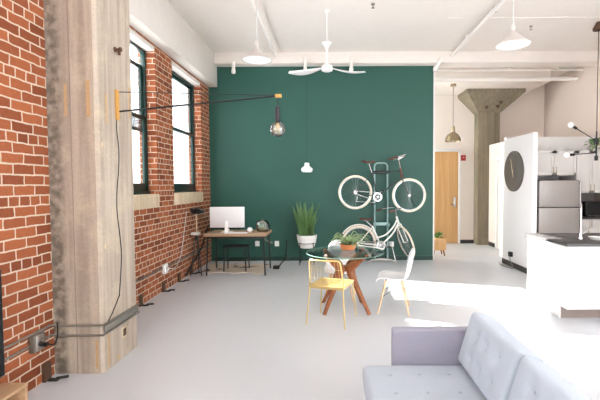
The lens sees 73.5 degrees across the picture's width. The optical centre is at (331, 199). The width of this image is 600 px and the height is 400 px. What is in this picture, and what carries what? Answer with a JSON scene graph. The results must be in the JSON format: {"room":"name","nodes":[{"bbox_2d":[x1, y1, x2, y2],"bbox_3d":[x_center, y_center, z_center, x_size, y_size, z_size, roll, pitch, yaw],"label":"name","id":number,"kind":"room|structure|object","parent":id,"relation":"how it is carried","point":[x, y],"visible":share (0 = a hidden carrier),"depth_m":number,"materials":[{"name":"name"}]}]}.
{"room":"loft apartment","nodes":[
{"label":"loft apartment","id":0,"kind":"room"},
{"bbox_2d":[0,0,54,391],"bbox_3d":[-2.599,-0.568,0.829,0.448,4.300,6.100,0,2,0],"label":"wall","id":1,"kind":"structure","parent":0,"point":[25,225],"depth_m":3.08,"materials":[{"name":"brick"}]},
{"bbox_2d":[28,322,58,353],"bbox_3d":[-2.299,1.115,3.246,0.135,0.160,0.265,0,2,0],"label":"outlet box","id":2,"kind":"object","parent":1,"relation":"attached to","point":[37,342],"visible":1,"depth_m":3.15,"materials":[{"name":"metal"}]},
{"bbox_2d":[42,361,68,382],"bbox_3d":[-2.281,1.414,3.304,0.177,0.150,0.082,-1,2,-7],"label":"wall bracket","id":3,"kind":"object","parent":1,"relation":"attached to","point":[46,367],"visible":1,"depth_m":3.28,"materials":[{"name":"metal"}]},
{"bbox_2d":[129,25,210,306],"bbox_3d":[-2.699,-0.770,6.225,0.250,4.300,4.700,0,2,0],"label":"wall","id":4,"kind":"structure","parent":0,"point":[159,232],"depth_m":6.19,"materials":[{"name":"brick"}]},
{"bbox_2d":[130,40,149,194],"bbox_3d":[-2.731,-1.100,5.162,0.090,2.080,1.400,0,2,0],"label":"window","id":5,"kind":"structure","parent":4,"relation":"in","point":[138,71],"depth_m":5.70,"materials":[{"name":"teal glass"}]},
{"bbox_2d":[130,29,153,50],"bbox_3d":[-2.708,-2.170,5.122,0.246,0.062,1.400,0,2,0],"label":"lintel","id":6,"kind":"object","parent":4,"relation":"attached to","point":[135,38],"visible":0.29,"depth_m":5.47,"materials":[{"name":"paint"}]},
{"bbox_2d":[138,294,153,306],"bbox_3d":[-2.479,1.339,5.342,0.177,0.150,0.082,-1,2,-7],"label":"wall bracket","id":7,"kind":"object","parent":4,"relation":"attached to","point":[140,297],"visible":1,"depth_m":5.32,"materials":[{"name":"metal"}]},
{"bbox_2d":[134,194,159,209],"bbox_3d":[-2.708,0.036,5.220,0.284,0.195,1.470,0,2,0],"label":"sill","id":8,"kind":"structure","parent":4,"relation":"attached to","point":[144,201],"depth_m":5.53,"materials":[{"name":"wood"}]},
{"bbox_2d":[162,281,174,291],"bbox_3d":[-2.479,1.312,6.062,0.177,0.150,0.082,-1,2,-7],"label":"wall bracket","id":9,"kind":"object","parent":4,"relation":"attached to","point":[163,282],"visible":1,"depth_m":6.05,"materials":[{"name":"metal"}]},
{"bbox_2d":[136,244,211,281],"bbox_3d":[-2.551,1.020,6.257,0.024,0.024,4.430,0,2,0],"label":"conduit","id":10,"kind":"object","parent":4,"relation":"attached to","point":[210,244],"visible":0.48,"depth_m":5.96,"materials":[{"name":"metal"}]},
{"bbox_2d":[162,211,186,273],"bbox_3d":[-2.514,0.653,6.526,0.104,0.892,1.014,0,2,0],"label":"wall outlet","id":11,"kind":"object","parent":4,"relation":"attached to","point":[165,267],"visible":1,"depth_m":6.09,"materials":[{"name":"white plastic"}]},
{"bbox_2d":[177,272,188,281],"bbox_3d":[-2.480,1.288,6.681,0.177,0.150,0.082,-1,2,-7],"label":"wall bracket","id":12,"kind":"object","parent":4,"relation":"attached to","point":[179,273],"visible":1,"depth_m":6.66,"materials":[{"name":"metal"}]},
{"bbox_2d":[172,71,196,192],"bbox_3d":[-2.731,-1.176,7.181,0.090,2.080,1.400,0,2,0],"label":"window","id":13,"kind":"structure","parent":4,"relation":"in","point":[183,116],"depth_m":7.40,"materials":[{"name":"teal glass"}]},
{"bbox_2d":[172,61,199,85],"bbox_3d":[-2.709,-2.246,7.140,0.246,0.062,1.400,0,2,0],"label":"lintel","id":14,"kind":"object","parent":4,"relation":"attached to","point":[175,67],"visible":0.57,"depth_m":7.11,"materials":[{"name":"paint"}]},
{"bbox_2d":[174,192,202,204],"bbox_3d":[-2.708,-0.040,7.238,0.284,0.195,1.470,0,2,0],"label":"sill","id":15,"kind":"structure","parent":4,"relation":"attached to","point":[184,197],"depth_m":7.13,"materials":[{"name":"stone"}]},
{"bbox_2d":[186,223,209,275],"bbox_3d":[-2.535,0.902,7.638,0.052,0.780,1.412,0,2,0],"label":"cable","id":16,"kind":"object","parent":4,"relation":"attached to","point":[209,223],"visible":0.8,"depth_m":7.67,"materials":[{"name":"black plastic"}]},
{"bbox_2d":[28,243,599,399],"bbox_3d":[1.558,1.484,4.509,9.300,0.120,13.300,0,2,0],"label":"floor","id":17,"kind":"structure","parent":0,"point":[223,335],"depth_m":4.39,"materials":[{"name":"grey concrete"}]},
{"bbox_2d":[0,383,27,399],"bbox_3d":[-2.259,1.433,2.055,0.188,0.205,1.600,0,2,0],"label":"media console","id":18,"kind":"object","parent":17,"relation":"on","point":[8,391],"visible":1,"depth_m":2.81,"materials":[{"name":"brown wood"}]},
{"bbox_2d":[0,269,4,377],"bbox_3d":[-2.287,0.919,1.965,0.120,0.830,1.640,0,2,0],"label":"television","id":19,"kind":"object","parent":18,"relation":"on","point":[2,362],"visible":1,"depth_m":2.76,"materials":[{"name":"black plastic"}]},
{"bbox_2d":[43,0,136,373],"bbox_3d":[-2.230,-0.675,3.640,0.547,4.300,0.614,0,2,0],"label":"concrete column","id":20,"kind":"structure","parent":17,"relation":"on","point":[84,71],"depth_m":3.39,"materials":[{"name":"beige concrete"}]},
{"bbox_2d":[4,303,139,349],"bbox_3d":[-2.146,1.087,2.527,0.435,0.038,2.970,0,2,0],"label":"conduit","id":21,"kind":"object","parent":20,"relation":"attached to","point":[129,309],"visible":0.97,"depth_m":3.38,"materials":[{"name":"metal"}]},
{"bbox_2d":[4,311,139,360],"bbox_3d":[-2.145,1.172,2.530,0.435,0.038,2.970,0,2,0],"label":"conduit","id":22,"kind":"object","parent":20,"relation":"attached to","point":[115,327],"visible":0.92,"depth_m":3.39,"materials":[{"name":"metal"}]},
{"bbox_2d":[113,47,121,54],"bbox_3d":[-1.932,-1.345,3.612,0.060,0.072,0.044,0,2,0],"label":"wall hook","id":23,"kind":"object","parent":20,"relation":"attached to","point":[115,49],"visible":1,"depth_m":3.60,"materials":[{"name":"metal"}]},
{"bbox_2d":[104,306,137,332],"bbox_3d":[-1.943,1.095,3.708,0.012,0.057,0.590,0,2,0],"label":"raceway","id":24,"kind":"object","parent":20,"relation":"attached to","point":[134,310],"visible":1,"depth_m":3.66,"materials":[{"name":"metal"}]},
{"bbox_2d":[122,325,126,338],"bbox_3d":[-1.944,1.236,3.749,0.009,0.100,0.080,0,2,0],"label":"outlet plate","id":25,"kind":"object","parent":20,"relation":"attached to","point":[124,329],"visible":1,"depth_m":3.74,"materials":[{"name":"plastic"}]},
{"bbox_2d":[108,89,284,320],"bbox_3d":[-1.185,0.022,3.581,1.536,2.043,0.266,0,2,-2],"label":"wall lamp","id":26,"kind":"object","parent":20,"relation":"attached to","point":[277,122],"visible":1,"depth_m":3.62,"materials":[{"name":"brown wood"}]},
{"bbox_2d":[270,106,284,136],"bbox_3d":[-0.491,-0.710,3.616,0.136,0.278,0.136,0,2,0],"label":"bulb","id":27,"kind":"object","parent":26,"relation":"attached to","point":[277,122],"depth_m":3.62,"materials":[{"name":"clear glass"}]},
{"bbox_2d":[190,208,204,275],"bbox_3d":[-2.399,0.740,7.183,0.245,1.212,0.256,0,2,0],"label":"tripod","id":28,"kind":"object","parent":17,"relation":"on","point":[196,211],"visible":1,"depth_m":7.11,"materials":[{"name":"metal"}]},
{"bbox_2d":[202,263,269,273],"bbox_3d":[-1.847,1.316,7.696,1.228,0.011,0.964,0,2,0],"label":"cowhide rug","id":29,"kind":"object","parent":17,"relation":"on","point":[233,268],"visible":0.83,"depth_m":7.66,"materials":[{"name":"beige fur"}]},
{"bbox_2d":[223,244,249,271],"bbox_3d":[-1.794,1.081,7.526,0.440,0.471,0.324,0,2,0],"label":"stool","id":30,"kind":"object","parent":29,"relation":"on","point":[228,246],"visible":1,"depth_m":7.38,"materials":[{"name":"black plastic"}]},
{"bbox_2d":[203,230,271,275],"bbox_3d":[-1.710,0.960,7.401,1.110,0.746,0.680,0,2,0],"label":"desk","id":31,"kind":"object","parent":17,"relation":"on","point":[215,234],"visible":0.99,"depth_m":7.09,"materials":[{"name":"brown wood"}]},
{"bbox_2d":[210,207,244,232],"bbox_3d":[-1.938,0.365,7.364,0.640,0.472,0.190,0,2,0],"label":"desktop computer","id":32,"kind":"object","parent":31,"relation":"on","point":[226,218],"visible":0.88,"depth_m":7.38,"materials":[{"name":"silver metal"}]},
{"bbox_2d":[224,232,247,233],"bbox_3d":[-1.717,0.588,7.167,0.400,0.016,0.110,0,2,0],"label":"keyboard","id":33,"kind":"object","parent":31,"relation":"on","point":[225,232],"visible":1,"depth_m":7.13,"materials":[{"name":"white plastic"}]},
{"bbox_2d":[255,219,269,231],"bbox_3d":[-1.282,0.474,7.383,0.270,0.222,0.270,0,2,0],"label":"terrarium","id":34,"kind":"object","parent":31,"relation":"on","point":[263,228],"visible":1,"depth_m":7.33,"materials":[{"name":"clear glass"}]},
{"bbox_2d":[273,240,286,268],"bbox_3d":[-0.965,1.081,8.030,0.189,0.448,0.873,0,2,12],"label":"power adapter","id":35,"kind":"object","parent":17,"relation":"on","point":[274,266],"visible":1,"depth_m":7.69,"materials":[{"name":"plastic"}]},
{"bbox_2d":[298,243,314,264],"bbox_3d":[-0.507,1.073,8.126,0.386,0.453,0.386,0,2,0],"label":"plant stand","id":36,"kind":"object","parent":17,"relation":"on","point":[298,243],"visible":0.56,"depth_m":7.99,"materials":[{"name":"black metal"}]},
{"bbox_2d":[292,201,319,248],"bbox_3d":[-0.512,0.493,8.089,0.581,0.948,0.519,0,2,0],"label":"snake plant","id":37,"kind":"object","parent":36,"relation":"on","point":[305,222],"visible":0.98,"depth_m":7.99,"materials":[{"name":"green plant"}]},
{"bbox_2d":[306,259,356,329],"bbox_3d":[-0.010,1.041,4.688,0.481,0.769,0.525,0,2,20],"label":"wire chair","id":38,"kind":"object","parent":17,"relation":"on","point":[318,284],"visible":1,"depth_m":4.58,"materials":[{"name":"gold metal"}]},
{"bbox_2d":[324,240,355,301],"bbox_3d":[0.118,0.992,5.692,0.450,0.795,0.477,0,2,8],"label":"shell chair","id":39,"kind":"object","parent":17,"relation":"on","point":[344,262],"visible":0.24,"depth_m":5.77,"materials":[{"name":"white plastic"}]},
{"bbox_2d":[306,246,383,315],"bbox_3d":[0.170,1.038,5.183,1.008,0.757,1.008,0,2,0],"label":"dining table","id":40,"kind":"object","parent":17,"relation":"on","point":[355,257],"visible":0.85,"depth_m":5.04,"materials":[{"name":"clear glass"}]},
{"bbox_2d":[330,231,368,249],"bbox_3d":[0.243,0.541,5.284,0.537,0.235,0.554,0,2,0],"label":"potted plant","id":41,"kind":"object","parent":40,"relation":"on","point":[348,243],"visible":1,"depth_m":5.25,"materials":[{"name":"green plant"}]},
{"bbox_2d":[368,162,395,262],"bbox_3d":[1.026,0.253,8.230,0.589,2.071,0.347,0,2,0],"label":"bike rack","id":42,"kind":"object","parent":17,"relation":"on","point":[375,223],"visible":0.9,"depth_m":8.34,"materials":[{"name":"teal metal"}]},
{"bbox_2d":[342,207,414,261],"bbox_3d":[0.949,0.699,8.007,1.386,1.084,0.693,-1,2,-15],"label":"bicycle","id":43,"kind":"object","parent":42,"relation":"on","point":[379,243],"visible":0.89,"depth_m":8.13,"materials":[{"name":"white metal"}]},
{"bbox_2d":[338,154,425,211],"bbox_3d":[1.017,-0.331,8.114,1.784,1.172,0.562,0,2,0],"label":"bicycle","id":44,"kind":"object","parent":42,"relation":"hanging from","point":[377,194],"visible":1,"depth_m":8.10,"materials":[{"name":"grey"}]},
{"bbox_2d":[376,248,414,315],"bbox_3d":[0.810,1.011,5.098,0.477,0.795,0.450,0,2,11],"label":"shell chair","id":45,"kind":"object","parent":17,"relation":"on","point":[384,274],"visible":1,"depth_m":5.00,"materials":[{"name":"white plastic"}]},
{"bbox_2d":[434,231,445,255],"bbox_3d":[2.392,0.974,9.055,0.344,0.555,0.316,0,2,0],"label":"planter box","id":46,"kind":"object","parent":17,"relation":"on","point":[439,242],"visible":0.79,"depth_m":8.91,"materials":[{"name":"brown wood"}]},
{"bbox_2d":[363,312,591,399],"bbox_3d":[0.668,1.150,1.522,0.937,0.780,2.355,0,2,0],"label":"sofa","id":47,"kind":"object","parent":17,"relation":"on","point":[481,359],"visible":1,"depth_m":2.30,"materials":[{"name":"fabric"}]},
{"bbox_2d":[363,365,486,399],"bbox_3d":[0.601,1.164,2.067,0.804,0.170,1.091,0,2,0],"label":"seat cushion","id":48,"kind":"object","parent":47,"relation":"on","point":[394,382],"depth_m":2.34,"materials":[{"name":"fabric"}]},
{"bbox_2d":[458,312,544,399],"bbox_3d":[0.912,0.903,2.260,0.167,0.336,0.658,17,2,-1],"label":"cushion","id":49,"kind":"object","parent":47,"relation":"on","point":[491,355],"depth_m":2.16,"materials":[{"name":"fabric"}]},
{"bbox_2d":[508,356,591,399],"bbox_3d":[0.913,0.928,1.594,0.167,0.336,0.658,17,2,-1],"label":"cushion","id":50,"kind":"object","parent":47,"relation":"on","point":[533,378],"depth_m":1.76,"materials":[{"name":"fabric"}]},
{"bbox_2d":[458,88,525,244],"bbox_3d":[4.106,-0.815,10.758,1.460,3.980,1.460,0,2,0],"label":"concrete column","id":51,"kind":"structure","parent":17,"relation":"on","point":[486,104],"depth_m":10.45,"materials":[{"name":"concrete"}]},
{"bbox_2d":[536,180,580,232],"bbox_3d":[4.522,0.414,8.286,0.840,1.645,0.813,0,2,0],"label":"refrigerator","id":52,"kind":"object","parent":17,"relation":"on","point":[558,201],"visible":0.61,"depth_m":7.93,"materials":[{"name":"grey metal"}]},
{"bbox_2d":[527,237,599,317],"bbox_3d":[3.855,0.948,5.070,2.300,0.885,0.940,0,2,0],"label":"kitchen island","id":53,"kind":"object","parent":17,"relation":"on","point":[563,281],"visible":0.87,"depth_m":4.76,"materials":[{"name":"white"}]},
{"bbox_2d":[525,233,599,246],"bbox_3d":[3.850,0.489,5.033,2.365,0.035,1.000,0,2,0],"label":"island countertop","id":54,"kind":"structure","parent":53,"relation":"on","point":[564,239],"depth_m":4.97,"materials":[{"name":"grey stone"}]},
{"bbox_2d":[578,203,586,239],"bbox_3d":[3.061,0.259,4.926,0.111,0.442,0.157,0,2,0],"label":"faucet","id":55,"kind":"object","parent":54,"relation":"on","point":[580,237],"visible":1,"depth_m":4.87,"materials":[{"name":"silver metal"}]},
{"bbox_2d":[588,236,599,239],"bbox_3d":[3.203,0.464,4.861,0.160,0.035,0.160,0,2,0],"label":"dish","id":56,"kind":"object","parent":54,"relation":"on","point":[590,237],"visible":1,"depth_m":4.83,"materials":[{"name":"white ceramic"}]},
{"bbox_2d":[582,219,599,232],"bbox_3d":[5.329,0.815,8.402,0.730,0.885,0.671,0,2,0],"label":"base cabinet","id":57,"kind":"object","parent":17,"relation":"on","point":[589,225],"visible":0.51,"depth_m":8.09,"materials":[{"name":"white wood"}]},
{"bbox_2d":[582,216,599,218],"bbox_3d":[5.327,0.356,8.385,0.750,0.035,0.690,0,2,0],"label":"countertop","id":58,"kind":"structure","parent":57,"relation":"on","point":[583,217],"depth_m":8.04,"materials":[{"name":"grey stone"}]},
{"bbox_2d":[579,201,599,216],"bbox_3d":[5.401,0.181,8.288,0.520,0.300,0.412,0,2,0],"label":"microwave","id":59,"kind":"object","parent":58,"relation":"on","point":[589,208],"visible":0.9,"depth_m":8.09,"materials":[{"name":"black metal"}]},
{"bbox_2d":[209,66,433,260],"bbox_3d":[-0.412,-0.867,8.498,5.085,4.300,0.150,0,2,0],"label":"wall","id":60,"kind":"structure","parent":0,"point":[379,114],"depth_m":8.42,"materials":[{"name":"green paint"}]},
{"bbox_2d":[214,256,432,260],"bbox_3d":[-0.176,1.238,8.493,4.635,0.090,0.018,0,2,0],"label":"baseboard","id":61,"kind":"structure","parent":60,"relation":"attached to","point":[273,258],"depth_m":8.48,"materials":[{"name":"teal"}]},
{"bbox_2d":[433,66,434,259],"bbox_3d":[2.145,-0.875,8.499,0.030,4.290,0.160,0,2,0],"label":"trim","id":62,"kind":"structure","parent":60,"relation":"attached to","point":[434,66],"depth_m":8.41,"materials":[{"name":"white paint"}]},
{"bbox_2d":[167,0,599,76],"bbox_3d":[1.534,-2.969,4.342,9.300,0.208,13.300,0,2,0],"label":"ceiling","id":63,"kind":"structure","parent":0,"point":[225,26],"depth_m":6.73,"materials":[{"name":"paint"}]},
{"bbox_2d":[129,0,216,86],"bbox_3d":[-2.696,-2.603,6.081,0.595,0.665,4.550,0,2,0],"label":"beam","id":64,"kind":"structure","parent":63,"relation":"attached to","point":[158,21],"depth_m":6.12,"materials":[{"name":"paint"}]},
{"bbox_2d":[241,0,271,64],"bbox_3d":[-0.966,-2.340,5.116,0.390,1.097,0.390,0,2,0],"label":"pendant lamp","id":65,"kind":"object","parent":63,"relation":"hanging from","point":[255,57],"visible":1,"depth_m":5.11,"materials":[{"name":"white metal"}]},
{"bbox_2d":[242,56,270,63],"bbox_3d":[-0.963,-1.799,5.136,0.370,0.008,0.370,0,2,0],"label":"diffuser","id":66,"kind":"object","parent":65,"relation":"attached to","point":[247,59],"depth_m":5.11,"materials":[{"name":"white plastic"}]},
{"bbox_2d":[249,0,276,56],"bbox_3d":[-1.145,-2.776,3.528,0.048,0.104,9.260,0,2,0],"label":"ceiling pipe","id":67,"kind":"object","parent":63,"relation":"hanging from","point":[251,1],"visible":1,"depth_m":6.62,"materials":[{"name":"white metal"}]},
{"bbox_2d":[288,9,365,74],"bbox_3d":[-0.080,-2.434,6.162,1.184,0.996,0.292,0,2,0],"label":"ceiling fan","id":68,"kind":"object","parent":63,"relation":"hanging from","point":[326,67],"visible":1,"depth_m":6.17,"materials":[{"name":"white plastic"}]},
{"bbox_2d":[214,51,599,66],"bbox_3d":[1.667,-2.919,8.297,8.135,0.245,0.340,0,2,0],"label":"beam","id":69,"kind":"structure","parent":63,"relation":"attached to","point":[420,58],"depth_m":8.13,"materials":[{"name":"paint"}]},
{"bbox_2d":[231,62,235,73],"bbox_3d":[-1.997,-2.678,8.105,0.084,0.234,0.084,0,2,0],"label":"pipe stub","id":70,"kind":"object","parent":69,"relation":"attached to","point":[233,71],"visible":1,"depth_m":8.07,"materials":[{"name":"white metal"}]},
{"bbox_2d":[303,57,306,69],"bbox_3d":[-0.542,-2.714,8.104,0.084,0.345,0.084,0,2,0],"label":"pipe stub","id":71,"kind":"object","parent":69,"relation":"attached to","point":[305,58],"visible":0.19,"depth_m":8.07,"materials":[{"name":"white metal"}]},
{"bbox_2d":[301,75,312,171],"bbox_3d":[-0.511,-1.580,8.046,0.236,2.041,0.236,0,2,0],"label":"pendant lamp","id":72,"kind":"object","parent":71,"relation":"hanging from","point":[306,168],"visible":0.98,"depth_m":8.03,"materials":[{"name":"white"}]},
{"bbox_2d":[349,57,352,70],"bbox_3d":[0.390,-2.744,8.103,0.084,0.284,0.084,0,2,0],"label":"pipe stub","id":73,"kind":"object","parent":69,"relation":"attached to","point":[351,58],"visible":0.73,"depth_m":8.07,"materials":[{"name":"white metal"}]},
{"bbox_2d":[433,56,442,71],"bbox_3d":[2.155,-2.753,8.103,0.212,0.301,0.084,0,2,0],"label":"pipe stub","id":74,"kind":"object","parent":69,"relation":"attached to","point":[435,68],"visible":1,"depth_m":8.07,"materials":[{"name":"white metal"}]},
{"bbox_2d":[450,0,505,56],"bbox_3d":[2.435,-2.786,3.529,0.064,0.122,9.260,0,2,0],"label":"ceiling pipe","id":75,"kind":"object","parent":63,"relation":"hanging from","point":[467,37],"visible":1,"depth_m":6.59,"materials":[{"name":"white metal"}]},
{"bbox_2d":[435,68,550,94],"bbox_3d":[3.685,-2.946,9.997,2.800,0.340,1.400,0,2,0],"label":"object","id":76,"kind":"structure","parent":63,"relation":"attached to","point":[441,87],"depth_m":9.31,"materials":[{"name":"paint"}]},
{"bbox_2d":[445,84,460,141],"bbox_3d":[2.887,-2.075,9.530,0.370,1.357,0.370,0,2,0],"label":"pendant lamp","id":77,"kind":"object","parent":76,"relation":"hanging from","point":[453,136],"visible":1,"depth_m":9.47,"materials":[{"name":"gold metal"}]},
{"bbox_2d":[437,67,583,71],"bbox_3d":[3.935,-2.960,8.896,3.300,0.192,0.044,0,2,0],"label":"ceiling pipe","id":78,"kind":"object","parent":63,"relation":"hanging from","point":[558,68],"visible":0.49,"depth_m":8.88,"materials":[{"name":"white metal"}]},
{"bbox_2d":[495,0,531,50],"bbox_3d":[2.185,-2.380,4.815,0.410,1.027,0.410,0,2,0],"label":"pendant lamp","id":79,"kind":"object","parent":63,"relation":"hanging from","point":[513,41],"visible":1,"depth_m":4.80,"materials":[{"name":"white metal"}]},
{"bbox_2d":[496,40,530,49],"bbox_3d":[2.187,-1.875,4.834,0.390,0.008,0.390,0,2,0],"label":"diffuser","id":80,"kind":"object","parent":79,"relation":"attached to","point":[505,44],"depth_m":4.81,"materials":[{"name":"white plastic"}]},
{"bbox_2d":[564,120,599,160],"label":"chandelier","id":81,"kind":"object","parent":63,"relation":"hanging from","point":[571,125],"depth_m":6.76,"materials":[{"name":"black metal"}]},
{"bbox_2d":[592,21,599,58],"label":"chandelier","id":82,"kind":"object","parent":63,"relation":"hanging from","point":[596,27],"depth_m":6.70,"materials":[{"name":"black metal"}]},
{"bbox_2d":[435,84,544,239],"bbox_3d":[1.545,-0.966,10.872,9.300,4.300,0.200,0,2,0],"label":"wall","id":83,"kind":"structure","parent":0,"point":[525,115],"depth_m":10.73,"materials":[{"name":"beige paint"}]},
{"bbox_2d":[434,149,460,243],"bbox_3d":[2.920,-0.089,10.764,1.080,2.540,0.121,0,2,0],"label":"door","id":84,"kind":"structure","parent":83,"relation":"in","point":[447,194],"depth_m":10.77,"materials":[{"name":"brown wood"}]},
{"bbox_2d":[461,155,465,160],"bbox_3d":[3.526,-1.129,10.738,0.130,0.150,0.056,0,2,0],"label":"fire alarm","id":85,"kind":"object","parent":83,"relation":"attached to","point":[463,157],"visible":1,"depth_m":10.72,"materials":[{"name":"red plastic"}]},
{"bbox_2d":[460,240,473,242],"bbox_3d":[3.676,1.125,10.841,0.460,0.100,0.020,0,2,0],"label":"baseboard","id":86,"kind":"structure","parent":83,"relation":"attached to","point":[461,241],"depth_m":10.83,"materials":[{"name":"grey"}]},
{"bbox_2d":[488,142,503,248],"bbox_3d":[4.910,-0.104,9.829,1.580,2.620,1.950,0,2,0],"label":"wall","id":87,"kind":"structure","parent":0,"point":[494,149],"depth_m":10.21,"materials":[{"name":"beige paint"}]},
{"bbox_2d":[495,155,499,247],"bbox_3d":[4.105,0.068,9.620,0.030,2.300,0.820,0,2,0],"label":"trim","id":88,"kind":"structure","parent":87,"relation":"attached to","point":[497,157],"depth_m":9.95,"materials":[{"name":"white paint"}]},
{"bbox_2d":[499,132,537,267],"bbox_3d":[3.635,0.040,7.893,0.330,2.490,1.930,0,2,0],"label":"wall partition","id":89,"kind":"structure","parent":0,"point":[518,209],"depth_m":7.37,"materials":[{"name":"white paint"}]},
{"bbox_2d":[499,251,513,268],"bbox_3d":[3.401,1.130,7.853,0.149,0.311,0.710,0,2,0],"label":"wall outlet","id":90,"kind":"object","parent":89,"relation":"attached to","point":[510,253],"visible":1,"depth_m":7.66,"materials":[{"name":"white plastic"}]},
{"bbox_2d":[504,151,523,191],"bbox_3d":[3.446,-0.545,7.604,0.042,0.769,0.769,0,2,0],"label":"wall clock","id":91,"kind":"object","parent":89,"relation":"attached to","point":[514,165],"visible":1,"depth_m":7.53,"materials":[{"name":"metal"}]},
{"bbox_2d":[502,258,526,273],"bbox_3d":[3.517,1.249,7.555,0.110,0.100,1.195,0,2,0],"label":"baseboard","id":92,"kind":"structure","parent":89,"relation":"attached to","point":[507,262],"depth_m":7.55,"materials":[{"name":"grey"}]},
{"bbox_2d":[504,137,593,179],"bbox_3d":[4.750,-0.064,8.790,1.900,2.620,0.130,0,2,0],"label":"wall","id":93,"kind":"structure","parent":0,"point":[544,143],"depth_m":8.68,"materials":[{"name":"white paint"}]},
{"bbox_2d":[537,151,575,175],"bbox_3d":[4.496,-0.757,8.363,0.880,0.502,0.631,0,2,0],"label":"upper cabinet","id":94,"kind":"object","parent":93,"relation":"attached to","point":[549,163],"visible":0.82,"depth_m":8.09,"materials":[{"name":"white wood"}]},
{"bbox_2d":[560,150,591,192],"bbox_3d":[5.099,-0.581,8.370,0.315,0.860,0.631,0,2,0],"label":"upper cabinet","id":95,"kind":"object","parent":93,"relation":"attached to","point":[583,161],"visible":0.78,"depth_m":8.09,"materials":[{"name":"white"}]},
{"bbox_2d":[581,193,593,200],"bbox_3d":[5.321,0.080,8.720,0.760,0.490,0.020,0,2,0],"label":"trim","id":96,"kind":"structure","parent":93,"relation":"attached to","point":[584,196],"depth_m":8.71,"materials":[{"name":"grey metal"}]},
{"bbox_2d":[591,150,599,192],"bbox_3d":[5.474,-0.583,8.370,0.425,0.860,0.631,0,2,0],"label":"upper cabinet","id":97,"kind":"object","parent":93,"relation":"attached to","point":[595,164],"visible":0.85,"depth_m":8.09,"materials":[{"name":"white"}]},
{"bbox_2d":[585,139,599,149],"bbox_3d":[5.446,-1.137,8.243,0.397,0.258,0.413,0,2,0],"label":"potted plant","id":98,"kind":"object","parent":97,"relation":"on","point":[590,140],"visible":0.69,"depth_m":8.21,"materials":[{"name":"green plant"}]},
{"bbox_2d":[544,66,599,200],"bbox_3d":[5.796,-0.805,5.975,0.200,4.300,9.600,0,2,0],"label":"wall","id":99,"kind":"structure","parent":0,"point":[565,102],"depth_m":9.38,"materials":[{"name":"beige paint"}]},
{"bbox_2d":[435,77,577,80],"bbox_3d":[3.946,-2.766,9.154,3.320,0.090,0.090,0,2,0],"label":"ceiling pipe","id":100,"kind":"object","parent":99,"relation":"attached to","point":[439,78],"visible":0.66,"depth_m":9.12,"materials":[{"name":"white metal"}]},
{"bbox_2d":[597,69,597,109],"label":"chandelier","id":101,"kind":"object","parent":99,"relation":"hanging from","point":[597,69],"depth_m":6.73,"materials":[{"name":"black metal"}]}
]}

